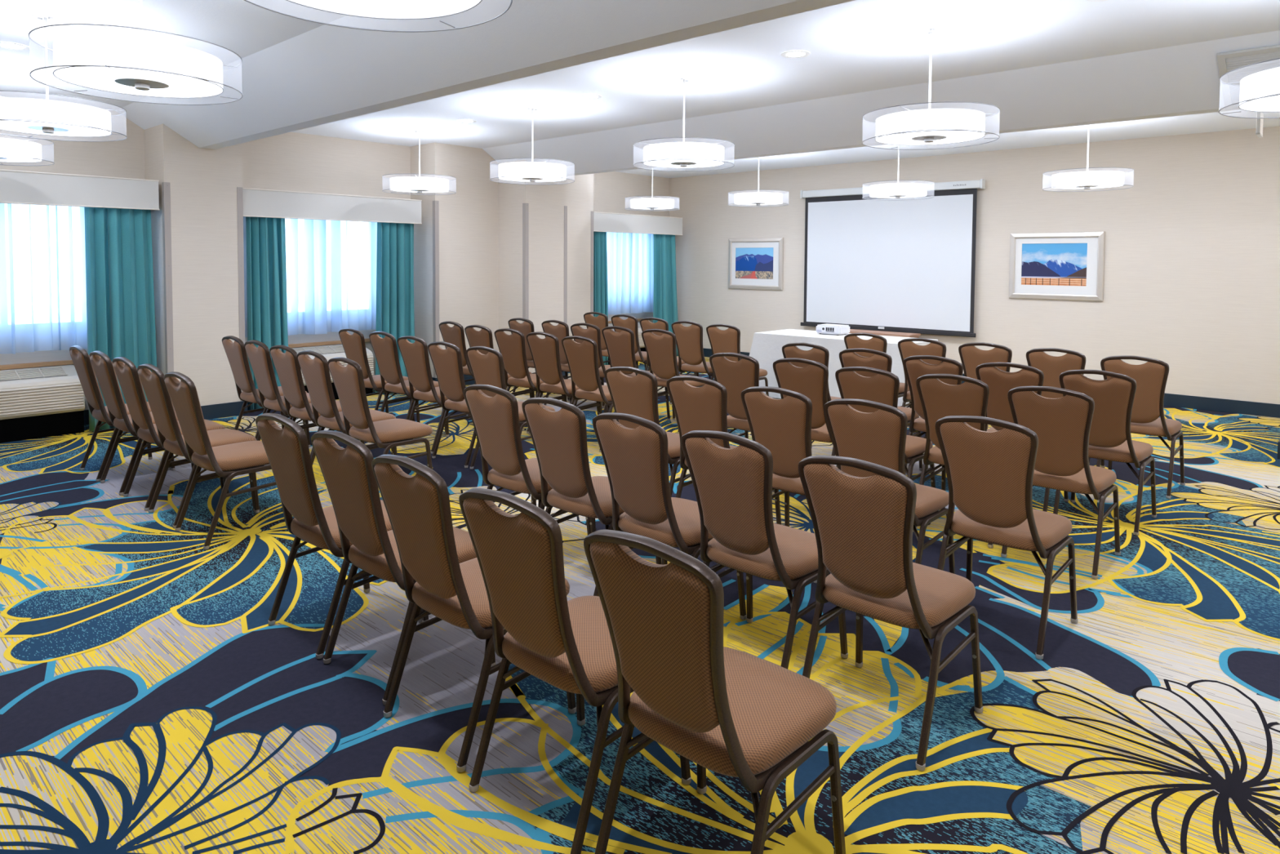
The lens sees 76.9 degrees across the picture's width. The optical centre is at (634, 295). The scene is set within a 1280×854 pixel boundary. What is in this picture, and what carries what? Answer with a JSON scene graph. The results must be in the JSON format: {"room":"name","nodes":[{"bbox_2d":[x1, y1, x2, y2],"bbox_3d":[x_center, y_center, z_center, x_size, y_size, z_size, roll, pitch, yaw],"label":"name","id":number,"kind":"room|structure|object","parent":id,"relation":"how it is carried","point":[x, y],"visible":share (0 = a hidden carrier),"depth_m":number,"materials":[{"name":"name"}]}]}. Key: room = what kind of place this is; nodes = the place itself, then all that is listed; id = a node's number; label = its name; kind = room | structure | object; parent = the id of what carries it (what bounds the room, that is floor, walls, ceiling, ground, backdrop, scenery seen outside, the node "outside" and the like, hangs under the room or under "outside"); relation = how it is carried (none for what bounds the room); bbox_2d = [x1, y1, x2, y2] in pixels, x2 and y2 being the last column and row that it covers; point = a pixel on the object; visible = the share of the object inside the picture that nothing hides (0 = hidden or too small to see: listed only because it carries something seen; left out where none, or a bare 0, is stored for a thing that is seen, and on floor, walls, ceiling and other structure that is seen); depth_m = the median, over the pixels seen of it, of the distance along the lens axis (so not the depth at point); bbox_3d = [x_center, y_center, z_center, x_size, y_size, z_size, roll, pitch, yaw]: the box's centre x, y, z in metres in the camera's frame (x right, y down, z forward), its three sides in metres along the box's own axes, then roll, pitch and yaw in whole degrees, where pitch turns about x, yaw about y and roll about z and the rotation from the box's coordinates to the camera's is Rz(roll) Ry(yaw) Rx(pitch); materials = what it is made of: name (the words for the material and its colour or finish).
{"room":"hotel conference room","nodes":[
{"label":"hotel conference room","id":0,"kind":"room"},
{"bbox_2d":[0,96,669,409],"bbox_3d":[-4.685,-0.289,7.402,1.261,3.130,16.900,3,3,43],"label":"wall","id":1,"kind":"structure","parent":0,"point":[481,224],"depth_m":9.48,"materials":[{"name":"paint"}]},
{"bbox_2d":[0,168,159,210],"bbox_3d":[-5.319,-0.920,6.962,0.522,0.278,2.038,3,3,43],"label":"window valance","id":2,"kind":"object","parent":1,"relation":"attached to","point":[16,187],"visible":0.98,"depth_m":7.06,"materials":[{"name":"white fabric"}]},
{"bbox_2d":[0,203,87,354],"bbox_3d":[-5.375,-0.159,7.020,0.093,1.324,1.772,3,3,43],"label":"sheer curtain","id":3,"kind":"object","parent":2,"relation":"hanging from","point":[43,290],"visible":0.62,"depth_m":7.13,"materials":[{"name":"fabric"}]},
{"bbox_2d":[84,207,156,431],"bbox_3d":[-4.707,0.204,7.420,0.118,2.018,0.555,3,3,43],"label":"curtain","id":4,"kind":"object","parent":2,"relation":"hanging from","point":[121,312],"visible":0.59,"depth_m":7.40,"materials":[{"name":"fabric"}]},
{"bbox_2d":[161,182,173,373],"bbox_3d":[-4.404,0.006,7.622,0.055,2.145,0.054,3,3,43],"label":"trim","id":5,"kind":"structure","parent":1,"relation":"attached to","point":[166,186],"depth_m":7.59,"materials":[{"name":"beige"}]},
{"bbox_2d":[236,186,244,401],"bbox_3d":[-3.958,-0.013,8.106,0.055,2.145,0.054,3,3,43],"label":"trim","id":6,"kind":"structure","parent":1,"relation":"attached to","point":[239,190],"depth_m":8.07,"materials":[{"name":"beige"}]},
{"bbox_2d":[83,371,568,425],"bbox_3d":[-4.626,1.158,7.394,1.095,0.140,16.526,3,3,43],"label":"baseboard","id":7,"kind":"structure","parent":1,"relation":"attached to","point":[228,409],"depth_m":7.99,"materials":[{"name":"blue"}]},
{"bbox_2d":[242,187,422,224],"bbox_3d":[-3.422,-0.978,9.019,0.522,0.286,2.074,3,3,43],"label":"window valance","id":8,"kind":"object","parent":1,"relation":"attached to","point":[267,203],"visible":0.92,"depth_m":8.75,"materials":[{"name":"white fabric"}]},
{"bbox_2d":[245,216,288,410],"bbox_3d":[-3.804,0.167,8.397,0.118,2.018,0.433,3,3,43],"label":"curtain","id":9,"kind":"object","parent":8,"relation":"hanging from","point":[265,237],"visible":0.69,"depth_m":8.35,"materials":[{"name":"fabric"}]},
{"bbox_2d":[243,216,377,337],"bbox_3d":[-3.461,-0.239,9.095,0.089,1.324,1.844,3,3,43],"label":"sheer curtain","id":10,"kind":"object","parent":8,"relation":"hanging from","point":[331,264],"visible":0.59,"depth_m":9.12,"materials":[{"name":"fabric"}]},
{"bbox_2d":[375,222,414,393],"bbox_3d":[-2.800,0.125,9.484,0.111,2.018,0.511,3,3,43],"label":"curtain","id":11,"kind":"object","parent":8,"relation":"hanging from","point":[395,314],"visible":0.63,"depth_m":9.45,"materials":[{"name":"fabric"}]},
{"bbox_2d":[432,200,439,377],"bbox_3d":[-2.405,-0.078,9.789,0.055,2.145,0.054,3,3,43],"label":"trim","id":12,"kind":"structure","parent":1,"relation":"attached to","point":[435,203],"depth_m":9.76,"materials":[{"name":"beige"}]},
{"bbox_2d":[522,203,528,369],"bbox_3d":[-1.363,-0.086,10.120,0.055,2.145,0.054,3,3,43],"label":"trim","id":13,"kind":"structure","parent":1,"relation":"attached to","point":[525,206],"depth_m":10.09,"materials":[{"name":"beige"}]},
{"bbox_2d":[593,211,682,235],"bbox_3d":[-0.095,-1.117,12.624,0.522,0.286,2.067,3,3,43],"label":"window valance","id":14,"kind":"object","parent":1,"relation":"attached to","point":[602,221],"visible":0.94,"depth_m":12.39,"materials":[{"name":"white fabric"}]},
{"bbox_2d":[593,231,608,364],"bbox_3d":[-0.510,0.029,11.968,0.116,2.018,0.312,3,3,43],"label":"curtain","id":15,"kind":"object","parent":14,"relation":"hanging from","point":[600,257],"visible":0.58,"depth_m":11.93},
{"bbox_2d":[606,231,653,314],"bbox_3d":[-0.119,-0.378,12.716,0.091,1.324,1.805,3,3,43],"label":"sheer curtain","id":16,"kind":"object","parent":14,"relation":"hanging from","point":[630,264],"visible":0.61,"depth_m":12.73,"materials":[{"name":"fabric"}]},
{"bbox_2d":[653,234,678,355],"bbox_3d":[0.531,-0.014,13.095,0.132,2.018,0.761,3,3,43],"label":"curtain","id":17,"kind":"object","parent":14,"relation":"hanging from","point":[664,295],"visible":0.64,"depth_m":13.00,"materials":[{"name":"fabric"}]},
{"bbox_2d":[0,355,1279,853],"bbox_3d":[-0.534,1.414,3.637,12.216,0.002,16.540,3,3,43],"label":"floor","id":18,"kind":"structure","parent":0,"point":[151,702],"depth_m":2.95,"materials":[{"name":"carpet"}]},
{"bbox_2d":[0,364,84,443],"bbox_3d":[-5.444,0.946,6.987,0.429,0.583,1.070,3,3,43],"label":"air conditioner","id":19,"kind":"object","parent":18,"relation":"on","point":[41,402],"visible":0.91,"depth_m":7.04,"materials":[{"name":"beige plastic"}]},
{"bbox_2d":[0,365,67,381],"bbox_3d":[-5.435,0.687,6.968,0.211,0.064,0.860,3,3,43],"label":"grille","id":20,"kind":"object","parent":19,"relation":"attached to","point":[53,372],"depth_m":7.10,"materials":[{"name":"beige plastic"}]},
{"bbox_2d":[69,345,170,481],"bbox_3d":[-3.783,0.818,5.965,0.491,0.946,0.590,3,3,43],"label":"banquet chair","id":21,"kind":"object","parent":18,"relation":"on","point":[81,359],"visible":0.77,"depth_m":5.74,"materials":[{"name":"fabric"}]},
{"bbox_2d":[89,351,194,495],"bbox_3d":[-3.418,0.834,5.642,0.492,0.946,0.590,3,3,43],"label":"banquet chair","id":22,"kind":"object","parent":18,"relation":"on","point":[102,365],"visible":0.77,"depth_m":5.42,"materials":[{"name":"fabric"}]},
{"bbox_2d":[112,356,225,511],"bbox_3d":[-3.047,0.851,5.314,0.492,0.946,0.590,3,3,43],"label":"banquet chair","id":23,"kind":"object","parent":18,"relation":"on","point":[126,371],"visible":0.71,"depth_m":5.10,"materials":[{"name":"fabric"}]},
{"bbox_2d":[137,363,257,528],"bbox_3d":[-2.687,0.867,4.989,0.491,0.946,0.590,3,3,42],"label":"banquet chair","id":24,"kind":"object","parent":18,"relation":"on","point":[160,402],"visible":0.83,"depth_m":4.81,"materials":[{"name":"fabric"}]},
{"bbox_2d":[164,371,276,549],"bbox_3d":[-2.330,0.883,4.654,0.491,0.946,0.590,3,3,42],"label":"banquet chair","id":25,"kind":"object","parent":18,"relation":"on","point":[232,460],"visible":0.93,"depth_m":4.48,"materials":[{"name":"fabric"}]},
{"bbox_2d":[222,335,306,439],"bbox_3d":[-3.075,0.788,6.752,0.491,0.946,0.590,3,3,43],"label":"banquet chair","id":26,"kind":"object","parent":18,"relation":"on","point":[236,353],"visible":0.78,"depth_m":6.56,"materials":[{"name":"brown metal"}]},
{"bbox_2d":[244,340,329,447],"bbox_3d":[-2.724,0.805,6.408,0.492,0.946,0.590,3,3,43],"label":"banquet chair","id":27,"kind":"object","parent":18,"relation":"on","point":[260,357],"visible":0.67,"depth_m":6.21,"materials":[{"name":"brown metal"}]},
{"bbox_2d":[269,345,359,457],"bbox_3d":[-2.369,0.822,6.066,0.491,0.946,0.590,3,3,42],"label":"banquet chair","id":28,"kind":"object","parent":18,"relation":"on","point":[286,365],"visible":0.7,"depth_m":5.86,"materials":[{"name":"brown metal"}]},
{"bbox_2d":[291,343,373,399],"bbox_3d":[-3.485,0.864,9.110,0.429,0.583,0.970,3,3,43],"label":"air conditioner","id":29,"kind":"object","parent":18,"relation":"on","point":[330,351],"visible":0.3,"depth_m":9.07,"materials":[{"name":"beige plastic"}]},
{"bbox_2d":[255,413,422,658],"bbox_3d":[-1.252,0.941,3.466,0.491,0.946,0.590,3,3,42],"label":"banquet chair","id":30,"kind":"object","parent":18,"relation":"on","point":[286,449],"visible":0.74,"depth_m":3.26,"materials":[{"name":"fabric"}]},
{"bbox_2d":[297,350,395,466],"bbox_3d":[-2.022,0.839,5.719,0.491,0.946,0.590,3,3,43],"label":"banquet chair","id":31,"kind":"object","parent":18,"relation":"on","point":[315,371],"visible":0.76,"depth_m":5.53,"materials":[{"name":"fabric"}]},
{"bbox_2d":[338,328,414,421],"bbox_3d":[-2.396,0.757,7.536,0.491,0.946,0.590,3,3,42],"label":"banquet chair","id":32,"kind":"object","parent":18,"relation":"on","point":[353,345],"visible":0.59,"depth_m":7.32,"materials":[{"name":"brown metal"}]},
{"bbox_2d":[327,356,432,469],"bbox_3d":[-1.671,0.857,5.356,0.491,0.946,0.590,3,3,43],"label":"banquet chair","id":33,"kind":"object","parent":18,"relation":"on","point":[348,381],"visible":0.91,"depth_m":5.20,"materials":[{"name":"fabric"}]},
{"bbox_2d":[311,430,476,705],"bbox_3d":[-0.892,0.957,3.143,0.491,0.946,0.590,3,3,42],"label":"banquet chair","id":34,"kind":"object","parent":18,"relation":"on","point":[348,473],"visible":0.71,"depth_m":2.95,"materials":[{"name":"fabric"}]},
{"bbox_2d":[368,331,445,434],"bbox_3d":[-2.018,0.773,7.232,0.492,0.946,0.590,3,3,43],"label":"banquet chair","id":35,"kind":"object","parent":18,"relation":"on","point":[385,349],"visible":0.77,"depth_m":7.04,"materials":[{"name":"brown metal"}]},
{"bbox_2d":[397,335,477,453],"bbox_3d":[-1.652,0.792,6.833,0.492,0.946,0.590,3,3,42],"label":"banquet chair","id":36,"kind":"object","parent":18,"relation":"on","point":[415,355],"visible":0.79,"depth_m":6.64,"materials":[{"name":"brown metal"}]},
{"bbox_2d":[427,341,476,467],"bbox_3d":[-1.283,0.814,6.389,0.491,0.946,0.590,3,3,43],"label":"banquet chair","id":37,"kind":"object","parent":18,"relation":"on","point":[447,362],"visible":0.73,"depth_m":6.20,"materials":[{"name":"fabric"}]},
{"bbox_2d":[371,454,576,772],"bbox_3d":[-0.544,0.976,2.773,0.492,0.946,0.590,3,3,43],"label":"banquet chair","id":38,"kind":"object","parent":18,"relation":"on","point":[418,508],"visible":0.84,"depth_m":2.57,"materials":[{"name":"fabric"}]},
{"bbox_2d":[466,346,555,469],"bbox_3d":[-0.917,0.830,6.067,0.492,0.946,0.590,3,3,42],"label":"banquet chair","id":39,"kind":"object","parent":18,"relation":"on","point":[486,369],"visible":0.45,"depth_m":5.86,"materials":[{"name":"fabric"}]},
{"bbox_2d":[463,384,591,534],"bbox_3d":[-0.554,0.910,4.265,0.492,0.946,0.590,3,3,42],"label":"banquet chair","id":40,"kind":"object","parent":18,"relation":"on","point":[495,419],"visible":0.73,"depth_m":4.07,"materials":[{"name":"fabric"}]},
{"bbox_2d":[493,328,564,433],"bbox_3d":[-0.974,0.762,7.617,0.491,0.946,0.590,3,3,42],"label":"banquet chair","id":41,"kind":"object","parent":18,"relation":"on","point":[512,348],"visible":0.79,"depth_m":7.43,"materials":[{"name":"brown metal"}]},
{"bbox_2d":[526,331,599,435],"bbox_3d":[-0.632,0.779,7.269,0.492,0.946,0.590,3,3,43],"label":"banquet chair","id":42,"kind":"object","parent":18,"relation":"on","point":[544,352],"visible":0.8,"depth_m":7.08,"materials":[{"name":"brown metal"}]},
{"bbox_2d":[458,488,691,853],"bbox_3d":[-0.167,0.994,2.389,0.492,0.946,0.590,3,3,42],"label":"banquet chair","id":43,"kind":"object","parent":18,"relation":"on","point":[566,645],"visible":0.91,"depth_m":2.20,"materials":[{"name":"fabric"}]},
{"bbox_2d":[561,335,613,452],"bbox_3d":[-0.283,0.796,6.912,0.492,0.946,0.590,3,3,42],"label":"banquet chair","id":44,"kind":"object","parent":18,"relation":"on","point":[581,357],"visible":0.85,"depth_m":6.72,"materials":[{"name":"brown metal"}]},
{"bbox_2d":[521,397,662,595],"bbox_3d":[-0.195,0.929,3.882,0.491,0.946,0.590,3,3,42],"label":"banquet chair","id":45,"kind":"object","parent":18,"relation":"on","point":[559,438],"visible":0.8,"depth_m":3.69,"materials":[{"name":"fabric"}]},
{"bbox_2d":[601,325,670,420],"bbox_3d":[0.018,0.754,7.930,0.492,0.946,0.590,3,3,42],"label":"banquet chair","id":46,"kind":"object","parent":18,"relation":"on","point":[620,345],"visible":0.56,"depth_m":7.74,"materials":[{"name":"brown metal"}]},
{"bbox_2d":[604,366,689,496],"bbox_3d":[0.150,0.883,4.987,0.492,0.946,0.590,3,3,42],"label":"banquet chair","id":47,"kind":"object","parent":18,"relation":"on","point":[637,395],"visible":0.49,"depth_m":4.78,"materials":[{"name":"fabric"}]},
{"bbox_2d":[592,412,746,619],"bbox_3d":[0.153,0.947,3.517,0.492,0.946,0.590,3,3,43],"label":"banquet chair","id":48,"kind":"object","parent":18,"relation":"on","point":[636,461],"visible":0.77,"depth_m":3.33,"materials":[{"name":"fabric"}]},
{"bbox_2d":[641,328,706,433],"bbox_3d":[0.399,0.769,7.630,0.491,0.946,0.590,3,3,43],"label":"banquet chair","id":49,"kind":"object","parent":18,"relation":"on","point":[661,350],"visible":0.7,"depth_m":7.45,"materials":[{"name":"brown metal"}]},
{"bbox_2d":[671,320,713,407],"bbox_3d":[0.728,0.726,8.662,0.491,0.946,0.590,3,3,42],"label":"banquet chair","id":50,"kind":"object","parent":18,"relation":"on","point":[689,340],"visible":0.83,"depth_m":8.47,"materials":[{"name":"brown metal"}]},
{"bbox_2d":[583,528,845,853],"bbox_3d":[0.207,1.011,2.045,0.491,0.946,0.590,3,3,43],"label":"banquet chair","id":51,"kind":"object","parent":18,"relation":"on","point":[731,712],"visible":1,"depth_m":1.88,"materials":[{"name":"fabric"}]},
{"bbox_2d":[666,375,781,524],"bbox_3d":[0.510,0.901,4.611,0.492,0.946,0.590,3,3,43],"label":"banquet chair","id":52,"kind":"object","parent":18,"relation":"on","point":[704,407],"visible":0.58,"depth_m":4.41,"materials":[{"name":"fabric"}]},
{"bbox_2d":[709,352,759,439],"bbox_3d":[0.861,0.854,5.741,0.492,0.946,0.590,3,3,43],"label":"banquet chair","id":53,"kind":"object","parent":18,"relation":"on","point":[740,375],"visible":0.54,"depth_m":5.57,"materials":[{"name":"brown metal"}]},
{"bbox_2d":[706,324,768,395],"bbox_3d":[1.062,0.745,8.260,0.491,0.946,0.590,3,3,42],"label":"banquet chair","id":54,"kind":"object","parent":18,"relation":"on","point":[728,340],"visible":0.52,"depth_m":8.05,"materials":[{"name":"brown metal"}]},
{"bbox_2d":[680,430,848,668],"bbox_3d":[0.509,0.964,3.175,0.491,0.946,0.590,3,3,43],"label":"banquet chair","id":55,"kind":"object","parent":18,"relation":"on","point":[733,486],"visible":0.88,"depth_m":3.00,"materials":[{"name":"fabric"}]},
{"bbox_2d":[741,386,837,582],"bbox_3d":[0.883,0.919,4.243,0.491,0.946,0.590,3,3,42],"label":"banquet chair","id":56,"kind":"object","parent":18,"relation":"on","point":[783,426],"visible":0.62,"depth_m":4.05,"materials":[{"name":"fabric"}]},
{"bbox_2d":[772,358,837,493],"bbox_3d":[1.252,0.869,5.451,0.492,0.946,0.590,3,3,43],"label":"banquet chair","id":57,"kind":"object","parent":18,"relation":"on","point":[811,380],"visible":0.48,"depth_m":5.22,"materials":[{"name":"fabric"}]},
{"bbox_2d":[782,342,841,455],"bbox_3d":[1.496,0.826,6.459,0.491,0.946,0.590,3,3,42],"label":"banquet chair","id":58,"kind":"object","parent":18,"relation":"on","point":[819,353],"visible":0.38,"depth_m":6.22,"materials":[{"name":"brown metal"}]},
{"bbox_2d":[844,333,914,434],"bbox_3d":[2.224,0.791,7.346,0.492,0.946,0.590,3,3,43],"label":"banquet chair","id":59,"kind":"object","parent":18,"relation":"on","point":[878,343],"visible":0.27,"depth_m":7.15,"materials":[{"name":"brown metal"}]},
{"bbox_2d":[839,348,922,470],"bbox_3d":[1.846,0.845,6.067,0.491,0.946,0.590,3,3,42],"label":"banquet chair","id":60,"kind":"object","parent":18,"relation":"on","point":[880,360],"visible":0.32,"depth_m":5.86,"materials":[{"name":"fabric"}]},
{"bbox_2d":[835,366,935,488],"bbox_3d":[1.567,0.889,5.034,0.491,0.946,0.590,3,3,42],"label":"banquet chair","id":61,"kind":"object","parent":18,"relation":"on","point":[882,388],"visible":0.46,"depth_m":4.84,"materials":[{"name":"fabric"}]},
{"bbox_2d":[823,398,955,577],"bbox_3d":[1.225,0.936,3.893,0.491,0.946,0.590,3,3,43],"label":"banquet chair","id":62,"kind":"object","parent":18,"relation":"on","point":[878,437],"visible":0.62,"depth_m":3.70,"materials":[{"name":"fabric"}]},
{"bbox_2d":[798,455,982,770],"bbox_3d":[0.884,0.983,2.789,0.492,0.946,0.590,3,3,43],"label":"banquet chair","id":63,"kind":"object","parent":18,"relation":"on","point":[864,526],"visible":0.98,"depth_m":2.62,"materials":[{"name":"fabric"}]},
{"bbox_2d":[897,337,946,435],"bbox_3d":[2.550,0.813,6.888,0.491,0.946,0.590,3,3,42],"label":"banquet chair","id":64,"kind":"object","parent":18,"relation":"on","point":[907,348],"visible":0.41,"depth_m":6.68,"materials":[{"name":"brown metal"}]},
{"bbox_2d":[902,355,988,473],"bbox_3d":[2.181,0.865,5.647,0.491,0.946,0.590,3,3,42],"label":"banquet chair","id":65,"kind":"object","parent":18,"relation":"on","point":[914,367],"visible":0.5,"depth_m":5.50,"materials":[{"name":"fabric"}]},
{"bbox_2d":[915,373,993,547],"bbox_3d":[1.957,0.904,4.742,0.492,0.946,0.590,3,3,42],"label":"banquet chair","id":66,"kind":"object","parent":18,"relation":"on","point":[939,399],"visible":0.59,"depth_m":4.57,"materials":[{"name":"fabric"}]},
{"bbox_2d":[958,342,1012,382],"bbox_3d":[2.929,0.830,6.547,0.491,0.946,0.590,3,3,42],"label":"banquet chair","id":67,"kind":"object","parent":18,"relation":"on","point":[971,356],"visible":0.38,"depth_m":6.35,"materials":[{"name":"brown metal"}]},
{"bbox_2d":[935,415,1078,659],"bbox_3d":[1.602,0.956,3.498,0.492,0.946,0.590,3,3,43],"label":"banquet chair","id":68,"kind":"object","parent":18,"relation":"on","point":[989,474],"visible":0.98,"depth_m":3.32,"materials":[{"name":"fabric"}]},
{"bbox_2d":[975,362,1068,511],"bbox_3d":[2.528,0.883,5.287,0.492,0.946,0.590,3,3,42],"label":"banquet chair","id":69,"kind":"object","parent":18,"relation":"on","point":[999,382],"visible":0.38,"depth_m":5.11,"materials":[{"name":"fabric"}]},
{"bbox_2d":[1000,386,1120,578],"bbox_3d":[2.288,0.924,4.311,0.491,0.946,0.590,3,3,42],"label":"banquet chair","id":70,"kind":"object","parent":18,"relation":"on","point":[1062,425],"visible":0.71,"depth_m":4.12,"materials":[{"name":"fabric"}]},
{"bbox_2d":[1026,347,1105,467],"bbox_3d":[3.284,0.849,6.163,0.491,0.946,0.590,3,3,42],"label":"banquet chair","id":71,"kind":"object","parent":18,"relation":"on","point":[1051,366],"visible":0.31,"depth_m":5.97,"materials":[{"name":"fabric"}]},
{"bbox_2d":[1053,369,1156,535],"bbox_3d":[2.898,0.899,4.962,0.492,0.946,0.590,3,3,42],"label":"banquet chair","id":72,"kind":"object","parent":18,"relation":"on","point":[1110,437],"visible":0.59,"depth_m":4.75,"materials":[{"name":"fabric"}]},
{"bbox_2d":[1096,355,1185,498],"bbox_3d":[3.577,0.871,5.694,0.491,0.946,0.590,3,3,43],"label":"banquet chair","id":73,"kind":"object","parent":18,"relation":"on","point":[1151,376],"visible":0.65,"depth_m":5.48,"materials":[{"name":"fabric"}]},
{"bbox_3d":[2.320,0.822,9.006,1.818,0.742,0.748,3,3,43],"label":"folding table","id":74,"kind":"object","parent":18,"relation":"on","visible":0},
{"bbox_2d":[749,328,937,417],"bbox_3d":[2.317,0.806,9.016,2.152,0.720,1.060,3,3,43],"label":"tablecloth","id":75,"kind":"object","parent":74,"relation":"on","point":[766,346],"visible":0.27,"depth_m":8.98,"materials":[{"name":"white fabric"}]},
{"bbox_2d":[0,0,1279,177],"bbox_3d":[-0.518,-1.466,3.512,12.576,0.493,16.900,3,3,43],"label":"ceiling","id":76,"kind":"structure","parent":0,"point":[1053,69],"depth_m":5.58,"materials":[{"name":"white paint"}]},
{"bbox_2d":[0,133,54,165],"bbox_3d":[-4.819,-1.354,6.029,0.774,0.684,0.774,2,3,31],"label":"drum pendant","id":77,"kind":"object","parent":76,"relation":"hanging from","point":[11,150],"visible":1,"depth_m":6.00,"materials":[{"name":"white fabric"}]},
{"bbox_2d":[0,10,126,142],"bbox_3d":[-3.401,-1.287,4.669,0.774,0.684,0.774,1,3,8],"label":"drum pendant","id":78,"kind":"object","parent":76,"relation":"hanging from","point":[46,117],"visible":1,"depth_m":4.57,"materials":[{"name":"fabric"}]},
{"bbox_2d":[0,120,110,136],"bbox_3d":[-3.403,-0.975,4.682,0.612,0.001,0.612,1,3,8],"label":"diffuser","id":79,"kind":"object","parent":78,"relation":"attached to","point":[17,126],"depth_m":4.71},
{"bbox_2d":[28,0,242,105],"bbox_3d":[-2.105,-1.226,3.439,0.774,0.684,0.774,0,3,-15],"label":"drum pendant","id":80,"kind":"object","parent":76,"relation":"hanging from","point":[141,67],"visible":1,"depth_m":3.28,"materials":[{"name":"fabric"}]},
{"bbox_2d":[54,66,222,97],"bbox_3d":[-2.107,-0.914,3.453,0.612,0.001,0.612,0,3,-15],"label":"diffuser","id":81,"kind":"object","parent":80,"relation":"attached to","point":[100,77],"depth_m":3.42,"materials":[{"name":"plastic"}]},
{"bbox_2d":[244,0,512,32],"bbox_3d":[-0.721,-1.163,2.187,0.774,0.684,0.774,-2,3,-38],"label":"drum pendant","id":82,"kind":"object","parent":76,"relation":"hanging from","point":[374,9],"visible":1,"depth_m":2.41,"materials":[{"name":"fabric"}]},
{"bbox_2d":[293,0,479,17],"bbox_3d":[-0.723,-0.852,2.200,0.612,0.001,0.612,-2,3,-38],"label":"diffuser","id":83,"kind":"object","parent":82,"relation":"attached to","point":[382,8],"depth_m":2.40,"materials":[{"name":"plastic"}]},
{"bbox_2d":[382,128,456,195],"bbox_3d":[-2.320,-1.457,8.714,0.774,0.684,0.774,0,3,-9],"label":"drum pendant","id":84,"kind":"object","parent":76,"relation":"hanging from","point":[419,184],"visible":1,"depth_m":8.51,"materials":[{"name":"fabric"}]},
{"bbox_2d":[489,105,574,184],"bbox_3d":[-0.932,-1.392,7.396,0.774,0.684,0.774,-1,3,-32],"label":"drum pendant","id":85,"kind":"object","parent":76,"relation":"hanging from","point":[519,171],"visible":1,"depth_m":7.20,"materials":[{"name":"fabric"}]},
{"bbox_2d":[633,75,734,171],"bbox_3d":[0.381,-1.331,6.166,0.774,0.684,0.774,2,3,35],"label":"drum pendant","id":86,"kind":"object","parent":76,"relation":"hanging from","point":[683,154],"visible":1,"depth_m":5.97,"materials":[{"name":"fabric"}]},
{"bbox_2d":[862,145,934,199],"bbox_3d":[2.983,-1.444,9.103,0.774,0.684,0.774,0,3,-15],"label":"drum pendant","id":87,"kind":"object","parent":76,"relation":"hanging from","point":[893,190],"visible":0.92,"depth_m":8.89,"materials":[{"name":"fabric"}]},
{"bbox_2d":[862,23,999,150],"bbox_3d":[1.772,-1.265,4.830,0.774,0.684,0.774,1,3,12],"label":"drum pendant","id":88,"kind":"object","parent":76,"relation":"hanging from","point":[930,126],"visible":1,"depth_m":4.66,"materials":[{"name":"fabric"}]},
{"bbox_2d":[875,129,984,144],"bbox_3d":[1.770,-0.953,4.843,0.612,0.001,0.612,1,3,12],"label":"diffuser","id":89,"kind":"object","parent":88,"relation":"attached to","point":[953,136],"depth_m":4.85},
{"bbox_2d":[1042,124,1133,191],"bbox_3d":[4.407,-1.381,7.832,0.774,0.684,0.774,-2,3,-38],"label":"drum pendant","id":90,"kind":"object","parent":76,"relation":"hanging from","point":[1090,180],"visible":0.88,"depth_m":7.64,"materials":[{"name":"fabric"}]},
{"bbox_2d":[1216,44,1279,110],"bbox_3d":[4.303,-1.382,4.899,1.200,0.294,0.474,3,3,43],"label":"ceiling vent","id":91,"kind":"object","parent":76,"relation":"in","point":[1228,61],"visible":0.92,"depth_m":5.13,"materials":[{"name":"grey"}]},
{"bbox_2d":[1218,57,1279,118],"bbox_3d":[3.123,-1.205,3.633,0.774,0.684,0.774,0,3,-11],"label":"drum pendant","id":92,"kind":"object","parent":76,"relation":"hanging from","point":[1260,91],"visible":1,"depth_m":3.67,"materials":[{"name":"fabric"}]},
{"bbox_2d":[669,126,1279,404],"bbox_3d":[5.142,-0.335,9.713,12.576,3.130,0.180,3,3,43],"label":"wall","id":93,"kind":"structure","parent":0,"point":[1192,266],"depth_m":9.27,"materials":[{"name":"paint"}]},
{"bbox_2d":[728,237,783,290],"bbox_3d":[1.879,-0.503,12.567,1.010,0.800,0.038,3,3,43],"label":"framed picture","id":94,"kind":"object","parent":93,"relation":"attached to","point":[756,263],"visible":1,"depth_m":12.55,"materials":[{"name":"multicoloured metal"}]},
{"bbox_2d":[735,247,773,279],"bbox_3d":[1.872,-0.510,12.585,0.707,0.484,0.001,3,3,43],"label":"print","id":95,"kind":"object","parent":94,"relation":"attached to","point":[751,263],"depth_m":12.58,"materials":[{"name":"multicoloured"}]},
{"bbox_2d":[800,178,985,337],"bbox_3d":[3.437,-0.513,11.075,2.610,2.001,0.111,3,3,43],"label":"projection screen","id":96,"kind":"object","parent":93,"relation":"attached to","point":[906,265],"visible":0.96,"depth_m":10.98,"materials":[{"name":"white fabric"}]},
{"bbox_2d":[703,347,1279,417],"bbox_3d":[5.068,1.111,9.704,12.216,0.140,0.014,3,3,43],"label":"baseboard","id":97,"kind":"structure","parent":93,"relation":"attached to","point":[1270,410],"depth_m":8.61,"materials":[{"name":"blue"}]},
{"bbox_2d":[1008,231,1105,301],"bbox_3d":[5.038,-0.359,9.657,1.035,0.804,0.038,3,3,43],"label":"framed picture","id":98,"kind":"object","parent":93,"relation":"attached to","point":[1060,265],"visible":1,"depth_m":9.64,"materials":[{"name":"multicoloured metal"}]},
{"bbox_2d":[1021,243,1087,285],"bbox_3d":[5.030,-0.378,9.675,0.719,0.502,0.002,3,3,43],"label":"print","id":99,"kind":"object","parent":98,"relation":"attached to","point":[1042,264],"depth_m":9.67,"materials":[{"name":"multicoloured"}]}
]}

